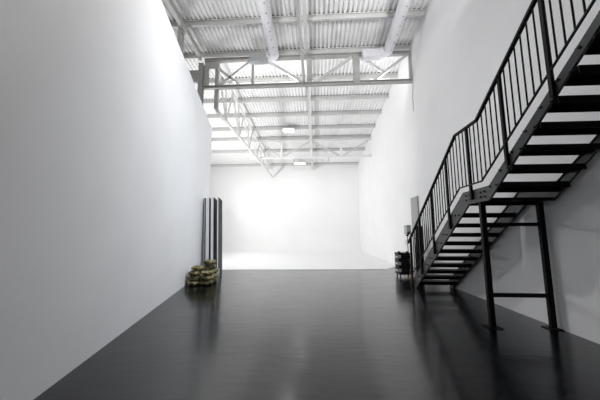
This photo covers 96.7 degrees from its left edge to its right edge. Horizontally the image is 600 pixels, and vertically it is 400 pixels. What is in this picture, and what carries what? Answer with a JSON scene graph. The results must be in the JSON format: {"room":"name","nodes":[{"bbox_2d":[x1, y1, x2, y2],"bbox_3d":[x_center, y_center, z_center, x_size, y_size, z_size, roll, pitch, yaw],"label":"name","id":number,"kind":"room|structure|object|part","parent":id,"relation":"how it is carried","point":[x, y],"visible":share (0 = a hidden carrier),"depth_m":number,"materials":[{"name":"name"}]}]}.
{"room":"photo studio","nodes":[
{"label":"photo studio","id":0,"kind":"room"},
{"bbox_2d":[0,0,211,399],"bbox_3d":[-2.696,-1.113,3.960,0.130,6.210,15.684,1,-7,-10],"label":"wall","id":1,"kind":"structure","parent":0,"point":[106,129],"depth_m":3.15,"materials":[{"name":"white paint"}]},
{"bbox_2d":[162,0,429,166],"bbox_3d":[-2.339,-6.284,11.242,14.100,2.804,28.400,0,-7,3],"label":"ceiling","id":2,"kind":"structure","parent":0,"point":[360,32],"depth_m":12.08,"materials":[{"name":"white metal"}]},
{"bbox_2d":[214,63,272,176],"bbox_3d":[-3.077,-3.965,17.982,0.243,2.316,13.765,0,-7,4],"label":"girder","id":3,"kind":"object","parent":2,"relation":"attached to","point":[217,72],"visible":0.94,"depth_m":14.01,"materials":[{"name":"white metal"}]},
{"bbox_3d":[-3.491,-4.834,11.227,0.160,2.130,0.120,0,-7,3],"label":"post","id":4,"kind":"part","parent":3,"relation":"part of","materials":[{"name":"white metal"}]},
{"bbox_2d":[249,0,278,64],"bbox_3d":[-1.675,-6.688,7.058,1.185,1.272,8.126,0,-7,3],"label":"air duct","id":5,"kind":"object","parent":2,"relation":"hanging from","point":[272,54],"visible":1,"depth_m":9.80,"materials":[{"name":"white metal"}]},
{"bbox_2d":[210,162,358,166],"bbox_3d":[-1.656,-3.221,24.373,13.850,0.238,0.200,0,-7,3],"label":"beam","id":6,"kind":"structure","parent":2,"relation":"attached to","point":[337,163],"depth_m":24.31,"materials":[{"name":"white metal"}]},
{"bbox_2d":[211,147,364,153],"bbox_3d":[-1.846,-3.925,21.243,13.850,0.238,0.200,0,-7,3],"label":"beam","id":7,"kind":"structure","parent":2,"relation":"attached to","point":[362,148],"depth_m":21.11,"materials":[{"name":"white metal"}]},
{"bbox_2d":[282,127,294,131],"bbox_3d":[-0.737,-4.676,17.303,0.760,0.357,0.590,0,-7,3],"label":"ceiling light","id":8,"kind":"object","parent":2,"relation":"hanging from","point":[284,129],"visible":1,"depth_m":17.27,"materials":[{"name":"white paint"}]},
{"bbox_2d":[283,129,293,131],"bbox_3d":[-0.737,-4.505,17.282,0.720,0.013,0.550,0,-7,3],"label":"diffuser","id":9,"kind":"object","parent":8,"relation":"attached to","point":[284,130],"depth_m":17.27,"materials":[{"name":"white plastic"}]},
{"bbox_2d":[212,134,370,140],"bbox_3d":[-1.976,-4.409,19.091,13.850,0.238,0.200,0,-7,3],"label":"beam","id":10,"kind":"structure","parent":2,"relation":"attached to","point":[367,135],"depth_m":18.96,"materials":[{"name":"white metal"}]},
{"bbox_2d":[212,124,374,131],"bbox_3d":[-2.066,-4.739,17.623,13.850,0.238,0.200,0,-7,3],"label":"beam","id":11,"kind":"structure","parent":2,"relation":"attached to","point":[343,126],"depth_m":17.44,"materials":[{"name":"white metal"}]},
{"bbox_2d":[207,110,381,118],"bbox_3d":[-2.164,-5.102,16.009,13.850,0.238,0.200,0,-7,3],"label":"beam","id":12,"kind":"structure","parent":2,"relation":"attached to","point":[348,112],"depth_m":15.83,"materials":[{"name":"white metal"}]},
{"bbox_2d":[203,93,388,103],"bbox_3d":[-2.256,-5.443,14.493,13.850,0.238,0.200,0,-7,3],"label":"beam","id":13,"kind":"structure","parent":2,"relation":"attached to","point":[375,96],"depth_m":14.31,"materials":[{"name":"white metal"}]},
{"bbox_2d":[183,44,409,58],"bbox_3d":[-2.452,-6.169,11.265,13.850,0.238,0.200,0,-7,3],"label":"beam","id":14,"kind":"structure","parent":2,"relation":"attached to","point":[399,47],"depth_m":11.08,"materials":[{"name":"white paint"}]},
{"bbox_2d":[170,8,425,27],"bbox_3d":[-2.545,-6.512,9.739,13.850,0.238,0.200,0,-7,3],"label":"beam","id":15,"kind":"structure","parent":2,"relation":"attached to","point":[418,12],"depth_m":9.54,"materials":[{"name":"white paint"}]},
{"bbox_2d":[209,72,397,83],"bbox_3d":[-2.354,-5.806,12.879,13.850,0.238,0.200,0,-7,3],"label":"beam","id":16,"kind":"structure","parent":2,"relation":"attached to","point":[368,75],"depth_m":12.67,"materials":[{"name":"white metal"}]},
{"bbox_2d":[295,0,312,169],"bbox_3d":[0.449,-5.173,14.317,0.225,2.245,21.112,0,-7,4],"label":"girder","id":17,"kind":"object","parent":2,"relation":"attached to","point":[300,8],"visible":0.96,"depth_m":9.63,"materials":[{"name":"white metal"}]},
{"bbox_2d":[361,0,411,60],"bbox_3d":[2.827,-6.722,6.793,1.185,1.272,8.126,0,-7,3],"label":"air duct","id":18,"kind":"object","parent":2,"relation":"hanging from","point":[403,5],"visible":1,"depth_m":9.68,"materials":[{"name":"white metal"}]},
{"bbox_2d":[209,165,394,269],"bbox_3d":[-2.019,-0.183,17.823,13.870,7.872,13.390,0,-7,3],"label":"wall","id":19,"kind":"structure","parent":0,"point":[298,217],"depth_m":24.26,"materials":[{"name":"white paint"}]},
{"bbox_2d":[250,138,370,158],"bbox_3d":[0.697,-3.611,18.798,8.470,1.339,0.160,0,-7,3],"label":"roof truss","id":20,"kind":"object","parent":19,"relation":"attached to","point":[366,140],"visible":0.94,"depth_m":18.77,"materials":[{"name":"white metal"}]},
{"bbox_2d":[34,267,599,399],"bbox_3d":[-2.336,2.879,10.124,14.100,0.150,28.500,0,-7,3],"label":"floor","id":21,"kind":"structure","parent":0,"point":[244,334],"depth_m":3.43,"materials":[{"name":"black concrete"}]},
{"bbox_2d":[177,24,183,53],"bbox_3d":[-4.353,-1.885,9.227,0.190,9.073,0.240,0,-7,3],"label":"steel column","id":22,"kind":"structure","parent":21,"relation":"on","point":[180,37],"depth_m":9.67,"materials":[{"name":"white metal"}]},
{"bbox_2d":[164,0,202,60],"bbox_3d":[-4.285,-6.482,8.683,0.130,0.696,5.071,0,-7,3],"label":"beam","id":23,"kind":"structure","parent":22,"relation":"on","point":[170,4],"depth_m":9.66,"materials":[{"name":"white paint"}]},
{"bbox_2d":[187,280,199,285],"bbox_3d":[-3.151,2.451,7.896,0.342,0.138,0.371,0,-7,4],"label":"sandbag","id":24,"kind":"object","parent":21,"relation":"on","point":[194,283],"visible":0.91,"depth_m":7.77,"materials":[{"name":"fabric"}]},
{"bbox_2d":[187,275,200,280],"bbox_3d":[-3.144,2.312,7.909,0.351,0.136,0.364,0,-7,4],"label":"sandbag","id":25,"kind":"object","parent":24,"relation":"on","point":[190,278],"visible":0.92,"depth_m":7.79,"materials":[{"name":"fabric"}]},
{"bbox_2d":[188,270,200,275],"bbox_3d":[-3.133,2.174,7.943,0.343,0.137,0.363,0,-7,1],"label":"sandbag","id":26,"kind":"object","parent":25,"relation":"on","point":[193,272],"visible":0.88,"depth_m":7.83,"materials":[{"name":"fabric"}]},
{"bbox_2d":[191,265,204,270],"bbox_3d":[-3.055,2.036,7.982,0.346,0.140,0.366,-1,-7,5],"label":"sandbag","id":27,"kind":"object","parent":26,"relation":"on","point":[196,267],"visible":1,"depth_m":7.86,"materials":[{"name":"fabric"}]},
{"bbox_2d":[197,63,204,103],"bbox_3d":[-4.129,-1.448,10.683,0.240,8.575,0.260,0,-7,3],"label":"steel column","id":28,"kind":"structure","parent":21,"relation":"on","point":[201,69],"depth_m":11.08,"materials":[{"name":"white metal"}]},
{"bbox_2d":[189,70,197,83],"bbox_3d":[-6.764,-5.136,11.311,5.040,0.550,0.100,0,-7,3],"label":"tie beam","id":29,"kind":"structure","parent":28,"relation":"attached to","point":[194,73],"depth_m":11.13,"materials":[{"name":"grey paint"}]},
{"bbox_2d":[203,198,205,265],"bbox_3d":[-3.705,1.411,10.593,0.148,2.880,1.060,1,-7,-10],"label":"board","id":30,"kind":"object","parent":21,"relation":"on","point":[204,198],"visible":0.21,"depth_m":10.18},
{"bbox_2d":[200,280,212,284],"bbox_3d":[-2.790,2.454,7.933,0.351,0.134,0.367,-1,-7,5],"label":"sandbag","id":31,"kind":"object","parent":21,"relation":"on","point":[203,282],"visible":0.95,"depth_m":7.81,"materials":[{"name":"fabric"}]},
{"bbox_2d":[200,275,213,279],"bbox_3d":[-2.776,2.318,7.967,0.342,0.135,0.367,0,-7,0],"label":"sandbag","id":32,"kind":"object","parent":31,"relation":"on","point":[204,277],"visible":0.97,"depth_m":7.85,"materials":[{"name":"fabric"}]},
{"bbox_2d":[201,270,213,274],"bbox_3d":[-2.775,2.180,7.980,0.347,0.139,0.368,-1,-7,4],"label":"sandbag","id":33,"kind":"object","parent":32,"relation":"on","point":[205,272],"visible":1,"depth_m":7.86,"materials":[{"name":"fabric"}]},
{"bbox_2d":[205,198,210,268],"bbox_3d":[-3.563,1.404,10.534,0.243,2.880,1.060,1,-7,-10],"label":"board","id":34,"kind":"object","parent":21,"relation":"on","point":[208,200],"visible":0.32,"depth_m":10.08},
{"bbox_2d":[211,197,216,267],"bbox_3d":[-3.375,1.400,10.504,0.218,2.880,1.060,1,-7,-10],"label":"board","id":35,"kind":"object","parent":21,"relation":"on","point":[213,200],"visible":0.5,"depth_m":10.14,"materials":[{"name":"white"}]},
{"bbox_2d":[217,197,221,273],"bbox_3d":[-3.151,1.395,10.470,0.168,2.880,1.060,1,-7,-10],"label":"board","id":36,"kind":"object","parent":21,"relation":"on","point":[219,201],"visible":0.82,"depth_m":10.14,"materials":[{"name":"white"}]},
{"bbox_2d":[410,196,418,272],"bbox_3d":[4.461,1.340,10.236,0.050,2.930,0.700,0,-7,3],"label":"board","id":37,"kind":"object","parent":21,"relation":"on","point":[414,201],"visible":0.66,"depth_m":10.33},
{"bbox_2d":[415,226,422,247],"bbox_3d":[4.189,1.808,9.340,0.305,1.789,0.296,-3,-8,21],"label":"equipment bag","id":38,"kind":"object","parent":21,"relation":"on","point":[421,226],"visible":0.12,"depth_m":9.30,"materials":[{"name":"black fabric"}]},
{"bbox_2d":[416,241,423,279],"bbox_3d":[3.974,2.014,8.852,0.284,1.260,0.277,-3,-8,19],"label":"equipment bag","id":39,"kind":"object","parent":21,"relation":"on","point":[418,266],"visible":0.35,"depth_m":8.77,"materials":[{"name":"black fabric"}]},
{"bbox_2d":[407,0,599,330],"bbox_3d":[3.544,-0.907,4.236,1.130,5.871,8.082,0,-7,3],"label":"staircase","id":40,"kind":"structure","parent":21,"relation":"on","point":[535,193],"depth_m":4.11,"materials":[{"name":"black metal"}]},
{"bbox_3d":[3.256,1.821,7.783,0.040,1.357,0.048,0,-7,3],"label":"rail post","id":41,"kind":"part","parent":40,"relation":"part of","materials":[{"name":"black metal"}]},
{"bbox_3d":[3.212,1.242,7.112,0.040,1.453,0.048,0,-7,3],"label":"rail post","id":42,"kind":"part","parent":40,"relation":"part of","materials":[{"name":"black metal"}]},
{"bbox_3d":[3.162,0.541,6.356,0.040,1.469,0.048,0,-7,3],"label":"rail post","id":43,"kind":"part","parent":40,"relation":"part of","materials":[{"name":"black metal"}]},
{"bbox_3d":[3.114,-0.136,5.627,0.040,1.485,0.048,0,-7,3],"label":"rail post","id":44,"kind":"part","parent":40,"relation":"part of","materials":[{"name":"black metal"}]},
{"bbox_3d":[3.064,-0.661,4.839,0.040,1.325,0.048,0,-7,3],"label":"rail post","id":45,"kind":"part","parent":40,"relation":"part of","materials":[{"name":"black metal"}]},
{"bbox_3d":[3.020,-1.505,4.344,0.050,4.658,8.082,0,-7,3],"label":"handrail","id":46,"kind":"part","parent":40,"relation":"part of","materials":[{"name":"black metal"}]},
{"bbox_3d":[3.118,1.048,4.446,0.085,2.021,0.070,0,-7,3],"label":"support post","id":47,"kind":"part","parent":40,"relation":"part of","materials":[{"name":"black metal"}]},
{"bbox_3d":[3.118,2.057,4.317,0.225,0.012,0.200,0,-7,3],"label":"plate","id":48,"kind":"part","parent":40,"relation":"part of","materials":[{"name":"black paint"}]},
{"bbox_3d":[3.007,-1.183,3.949,0.040,1.386,0.048,0,-7,3],"label":"rail post","id":49,"kind":"part","parent":40,"relation":"part of","materials":[{"name":"black metal"}]},
{"bbox_3d":[3.595,0.048,4.666,1.001,0.085,0.760,0,-7,3],"label":"landing plate","id":50,"kind":"part","parent":40,"relation":"part of","materials":[{"name":"black paint"}]},
{"bbox_3d":[4.051,1.041,4.391,0.085,2.021,0.070,0,-7,3],"label":"support post","id":51,"kind":"part","parent":40,"relation":"part of","materials":[{"name":"black metal"}]},
{"bbox_3d":[2.958,-1.882,3.203,0.040,1.364,0.048,0,-7,3],"label":"rail post","id":52,"kind":"part","parent":40,"relation":"part of","materials":[{"name":"black paint"}]},
{"bbox_3d":[4.036,2.050,4.263,0.195,0.012,0.200,0,-7,3],"label":"plate","id":53,"kind":"part","parent":40,"relation":"part of","materials":[{"name":"black paint"}]},
{"bbox_3d":[3.693,2.645,9.439,0.500,0.139,0.480,0,-7,3],"label":"equipment dolly","id":54,"kind":"object","parent":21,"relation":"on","visible":0},
{"bbox_2d":[395,265,410,273],"bbox_3d":[3.687,2.458,9.446,0.500,0.232,0.503,0,-7,3],"label":"equipment case","id":55,"kind":"object","parent":54,"relation":"on","point":[401,270],"visible":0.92,"depth_m":9.24,"materials":[{"name":"black plastic"}]},
{"bbox_2d":[395,259,410,266],"bbox_3d":[3.687,2.225,9.476,0.500,0.232,0.503,0,-7,3],"label":"equipment case","id":56,"kind":"object","parent":55,"relation":"on","point":[401,263],"visible":0.87,"depth_m":9.27,"materials":[{"name":"black plastic"}]},
{"bbox_2d":[394,252,409,259],"bbox_3d":[3.687,1.992,9.506,0.500,0.232,0.503,0,-7,3],"label":"equipment case","id":57,"kind":"object","parent":56,"relation":"on","point":[402,255],"visible":0.89,"depth_m":9.30,"materials":[{"name":"black plastic"}]},
{"bbox_3d":[3.693,1.917,9.532,0.490,0.077,0.470,0,-7,3],"label":"lid","id":58,"kind":"part","parent":57,"relation":"part of","materials":[{"name":"black plastic"}]},
{"bbox_3d":[3.693,2.151,9.502,0.490,0.077,0.470,0,-7,3],"label":"lid","id":59,"kind":"part","parent":56,"relation":"part of","materials":[{"name":"black plastic"}]},
{"bbox_3d":[3.693,2.384,9.472,0.490,0.077,0.470,0,-7,3],"label":"lid","id":60,"kind":"part","parent":55,"relation":"part of","materials":[{"name":"black plastic"}]},
{"bbox_3d":[-2.785,2.512,8.369,0.342,0.138,0.365,0,-7,-1],"label":"sandbag","id":61,"kind":"object","parent":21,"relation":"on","visible":0},
{"bbox_3d":[-2.780,2.372,8.397,0.348,0.139,0.365,-1,-7,4],"label":"sandbag","id":62,"kind":"object","parent":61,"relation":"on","visible":0},
{"bbox_3d":[-2.779,2.235,8.417,0.344,0.139,0.369,0,-7,0],"label":"sandbag","id":63,"kind":"object","parent":62,"relation":"on","visible":0},
{"bbox_2d":[204,264,215,268],"bbox_3d":[-2.847,2.089,8.397,0.343,0.137,0.369,0,-7,3],"label":"sandbag","id":64,"kind":"object","parent":63,"relation":"on","point":[210,266],"visible":0.9,"depth_m":8.28,"materials":[{"name":"fabric"}]},
{"bbox_2d":[203,260,215,263],"bbox_3d":[-2.845,1.948,8.393,0.341,0.139,0.369,-1,-7,6],"label":"sandbag","id":65,"kind":"object","parent":64,"relation":"on","point":[204,261],"visible":1,"depth_m":8.27,"materials":[{"name":"fabric"}]},
{"bbox_3d":[4.124,2.094,10.205,0.467,1.414,0.407,0,-7,3],"label":"stand","id":66,"kind":"object","parent":21,"relation":"on","visible":0},
{"bbox_2d":[404,225,410,235],"bbox_3d":[4.146,1.176,10.255,0.170,0.419,0.360,0,-7,3],"label":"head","id":67,"kind":"object","parent":66,"relation":"on","point":[407,228],"visible":0.98,"depth_m":10.14},
{"bbox_2d":[358,0,599,343],"bbox_3d":[4.569,-2.710,10.372,0.200,11.000,28.400,0,-7,3],"label":"wall","id":68,"kind":"structure","parent":0,"point":[458,48],"depth_m":6.01,"materials":[{"name":"white paint"}]},
{"bbox_2d":[203,50,412,89],"bbox_3d":[0.219,-5.292,10.912,8.470,1.340,0.160,0,-7,3],"label":"roof truss","id":69,"kind":"object","parent":68,"relation":"attached to","point":[210,63],"visible":0.94,"depth_m":10.86,"materials":[{"name":"grey paint"}]},
{"bbox_3d":[-3.889,-5.252,11.153,0.160,1.080,0.100,0,-7,3],"label":"vertical post","id":70,"kind":"part","parent":69,"relation":"part of","materials":[{"name":"grey paint"}]},
{"bbox_3d":[-3.603,-5.618,11.122,0.420,0.320,0.020,0,-7,3],"label":"gusset plate","id":71,"kind":"part","parent":69,"relation":"part of","materials":[{"name":"grey paint"}]},
{"bbox_3d":[-1.952,-5.266,11.039,0.090,1.080,0.100,0,-7,3],"label":"vertical post","id":72,"kind":"part","parent":69,"relation":"part of","materials":[{"name":"white metal"}]},
{"bbox_3d":[0.383,-5.284,10.901,0.200,1.080,0.100,0,-7,3],"label":"vertical post","id":73,"kind":"part","parent":69,"relation":"part of","materials":[{"name":"grey paint"}]},
{"bbox_3d":[2.276,-5.276,10.723,0.240,1.260,0.015,0,-7,3],"label":"splice plate","id":74,"kind":"part","parent":69,"relation":"part of","materials":[{"name":"grey paint"}]},
{"bbox_3d":[4.396,-5.314,10.664,0.100,1.080,0.100,0,-7,3],"label":"vertical post","id":75,"kind":"part","parent":69,"relation":"part of","materials":[{"name":"grey paint"}]}
]}

